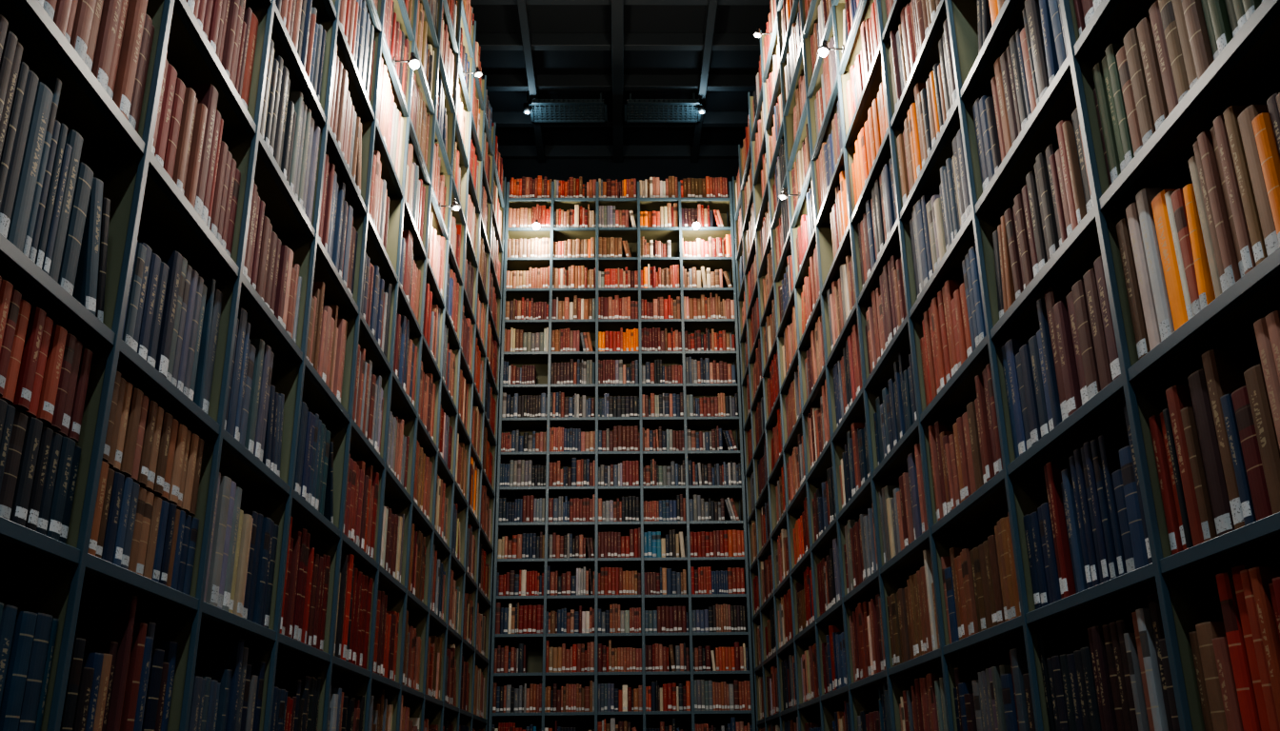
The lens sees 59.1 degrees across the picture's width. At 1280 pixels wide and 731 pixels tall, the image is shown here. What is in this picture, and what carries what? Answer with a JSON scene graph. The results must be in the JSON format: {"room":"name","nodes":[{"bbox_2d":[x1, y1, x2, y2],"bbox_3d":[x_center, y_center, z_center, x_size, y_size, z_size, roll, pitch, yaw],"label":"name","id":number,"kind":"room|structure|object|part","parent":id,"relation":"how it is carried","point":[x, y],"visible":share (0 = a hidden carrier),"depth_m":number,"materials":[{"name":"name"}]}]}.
{"room":"library","nodes":[
{"label":"library","id":0,"kind":"room"},
{"bbox_2d":[470,0,770,161],"bbox_3d":[-0.114,-4.708,4.988,5.200,0.100,14.160,0,-20,-1],"label":"ceiling","id":1,"kind":"structure","parent":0,"point":[489,18],"depth_m":10.21,"materials":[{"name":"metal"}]},
{"bbox_2d":[523,91,531,114],"bbox_3d":[-1.046,-2.481,10.505,0.070,0.297,0.070,0,-20,-1],"label":"spotlight","id":2,"kind":"object","parent":1,"relation":"attached to","point":[527,109],"depth_m":10.45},
{"bbox_2d":[528,92,607,122],"bbox_3d":[-0.668,-2.479,10.607,0.720,0.240,0.340,0,-20,-1],"label":"ceiling vent","id":3,"kind":"object","parent":1,"relation":"attached to","point":[543,110],"depth_m":10.57,"materials":[{"name":"grey metal"}]},
{"bbox_2d":[623,92,701,122],"bbox_3d":[0.212,-2.483,10.623,0.720,0.240,0.340,0,-20,-1],"label":"ceiling vent","id":4,"kind":"object","parent":1,"relation":"attached to","point":[635,110],"depth_m":10.59,"materials":[{"name":"grey metal"}]},
{"bbox_2d":[698,102,705,114],"bbox_3d":[0.573,-2.488,10.535,0.070,0.297,0.070,0,-20,-1],"label":"spotlight","id":5,"kind":"object","parent":1,"relation":"attached to","point":[701,109],"depth_m":10.47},
{"bbox_2d":[487,159,756,730],"bbox_3d":[-0.187,1.243,10.410,5.200,7.380,0.100,0,-20,-1],"label":"wall","id":6,"kind":"structure","parent":0,"point":[562,170],"depth_m":11.53,"materials":[{"name":"paint"}]},
{"bbox_3d":[-0.034,2.321,2.433,5.200,0.100,14.160,0,-20,-1],"label":"floor","id":7,"kind":"structure","parent":0,"visible":0},
{"bbox_2d":[0,0,505,730],"bbox_3d":[-1.125,-0.328,3.757,0.316,5.808,9.108,0,-20,-1],"label":"bookshelf","id":8,"kind":"object","parent":7,"relation":"on","point":[40,573],"visible":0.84,"depth_m":3.11,"materials":[{"name":"metal"}]},
{"bbox_2d":[0,0,503,730],"bbox_3d":[-1.076,-0.421,3.791,0.194,5.785,9.071,0,-20,-1],"label":"books","id":9,"kind":"object","parent":8,"relation":"on","point":[53,210],"visible":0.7,"depth_m":2.61,"materials":[{"name":"fabric"}]},
{"bbox_2d":[392,52,419,69],"bbox_3d":[-0.929,-1.215,4.496,0.107,0.072,0.048,0,-20,-1],"label":"lamp","id":10,"kind":"object","parent":8,"relation":"attached to","point":[413,62],"visible":1,"depth_m":4.48,"materials":[{"name":"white metal"}]},
{"bbox_3d":[-0.942,-1.212,4.495,0.070,0.008,0.008,0,-20,-1],"label":"arm","id":11,"kind":"part","parent":10,"relation":"part of","materials":[{"name":"black metal"}]},
{"bbox_3d":[-0.902,-1.216,4.497,0.048,0.031,0.048,-14,-19,-6],"label":"lamp shade","id":12,"kind":"part","parent":10,"relation":"part of","materials":[{"name":"black metal"}]},
{"bbox_3d":[-0.897,-1.198,4.490,0.036,0.036,0.036,0,-20,-1],"label":"bulb","id":13,"kind":"part","parent":10,"relation":"part of","materials":[{"name":"white glass"}]},
{"bbox_2d":[439,199,460,210],"bbox_3d":[-0.948,-0.804,5.640,0.107,0.063,0.048,0,-20,-1],"label":"lamp","id":14,"kind":"object","parent":8,"relation":"attached to","point":[455,206],"visible":1,"depth_m":5.63,"materials":[{"name":"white metal"}]},
{"bbox_3d":[-0.921,-0.800,5.639,0.048,0.031,0.048,-14,-19,-6],"label":"lamp shade","id":15,"kind":"part","parent":14,"relation":"part of","materials":[{"name":"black metal"}]},
{"bbox_2d":[463,66,482,77],"bbox_3d":[-0.969,-1.708,6.565,0.107,0.063,0.048,0,-20,-1],"label":"lamp","id":16,"kind":"object","parent":8,"relation":"attached to","point":[477,73],"visible":1,"depth_m":6.56,"materials":[{"name":"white metal"}]},
{"bbox_3d":[-0.943,-1.705,6.564,0.048,0.031,0.048,-14,-19,-6],"label":"lamp shade","id":17,"kind":"part","parent":16,"relation":"part of","materials":[{"name":"black metal"}]},
{"bbox_2d":[488,181,755,730],"bbox_3d":[-0.136,1.287,8.186,1.801,5.778,0.276,0,-20,-1],"label":"bookshelf","id":18,"kind":"object","parent":7,"relation":"on","point":[536,674],"visible":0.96,"depth_m":8.37,"materials":[{"name":"paint"}]},
{"bbox_2d":[532,219,539,229],"bbox_3d":[-0.809,-1.093,8.830,0.056,0.092,0.113,0,-20,-1],"label":"lamp","id":19,"kind":"object","parent":18,"relation":"attached to","point":[536,226],"visible":1,"depth_m":8.78,"materials":[{"name":"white metal"}]},
{"bbox_3d":[-0.808,-1.086,8.797,0.056,0.056,0.056,0,-20,-1],"label":"bulb","id":20,"kind":"part","parent":19,"relation":"part of","materials":[{"name":"white glass"}]},
{"bbox_2d":[491,175,752,730],"bbox_3d":[-0.139,1.055,8.238,1.762,5.445,0.193,0,-20,-1],"label":"books","id":21,"kind":"object","parent":18,"relation":"in","point":[709,695],"visible":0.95,"depth_m":8.24,"materials":[{"name":"paper"}]},
{"bbox_2d":[692,219,699,229],"bbox_3d":[0.439,-1.099,8.853,0.056,0.092,0.113,0,-20,-1],"label":"lamp","id":22,"kind":"object","parent":18,"relation":"attached to","point":[696,226],"visible":1,"depth_m":8.80,"materials":[{"name":"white metal"}]},
{"bbox_3d":[0.439,-1.092,8.820,0.056,0.056,0.056,0,-20,-1],"label":"bulb","id":23,"kind":"part","parent":22,"relation":"part of","materials":[{"name":"white glass"}]},
{"bbox_2d":[732,0,1279,730],"bbox_3d":[1.005,-0.423,3.562,0.316,5.808,9.608,0,-20,-1],"label":"bookshelf","id":24,"kind":"object","parent":7,"relation":"on","point":[1247,71],"visible":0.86,"depth_m":3.06,"materials":[{"name":"metal"}]},
{"bbox_2d":[753,27,771,38],"bbox_3d":[0.726,-1.974,6.690,0.107,0.063,0.048,0,-20,-1],"label":"lamp","id":25,"kind":"object","parent":24,"relation":"attached to","point":[757,33],"visible":1,"depth_m":6.68,"materials":[{"name":"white metal"}]},
{"bbox_3d":[0.699,-1.970,6.688,0.048,0.031,0.048,13,-20,4],"label":"lamp shade","id":26,"kind":"part","parent":25,"relation":"part of","materials":[{"name":"black metal"}]},
{"bbox_2d":[778,187,799,199],"bbox_3d":[0.749,-0.866,5.691,0.107,0.063,0.048,0,-20,-1],"label":"lamp","id":27,"kind":"object","parent":24,"relation":"attached to","point":[783,195],"visible":1,"depth_m":5.69,"materials":[{"name":"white metal"}]},
{"bbox_3d":[0.723,-0.863,5.690,0.048,0.031,0.048,13,-20,4],"label":"lamp shade","id":28,"kind":"part","parent":27,"relation":"part of","materials":[{"name":"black metal"}]},
{"bbox_2d":[817,40,844,57],"bbox_3d":[0.769,-1.278,4.547,0.107,0.072,0.048,0,-20,-1],"label":"lamp","id":29,"kind":"object","parent":24,"relation":"attached to","point":[823,50],"visible":1,"depth_m":4.53,"materials":[{"name":"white metal"}]},
{"bbox_3d":[0.742,-1.278,4.547,0.048,0.031,0.048,13,-20,4],"label":"lamp shade","id":30,"kind":"part","parent":29,"relation":"part of","materials":[{"name":"black metal"}]},
{"bbox_3d":[0.737,-1.261,4.541,0.036,0.036,0.036,0,-20,-1],"label":"bulb","id":31,"kind":"part","parent":29,"relation":"part of","materials":[{"name":"white glass"}]},
{"bbox_3d":[0.782,-1.275,4.547,0.070,0.008,0.008,0,-20,-1],"label":"arm","id":32,"kind":"part","parent":29,"relation":"part of","materials":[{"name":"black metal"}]},
{"bbox_2d":[735,0,1279,730],"bbox_3d":[0.954,-0.516,3.594,0.194,5.497,9.571,0,-20,-1],"label":"books","id":33,"kind":"object","parent":24,"relation":"on","point":[1216,442],"visible":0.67,"depth_m":2.50,"materials":[{"name":"fabric"}]}
]}

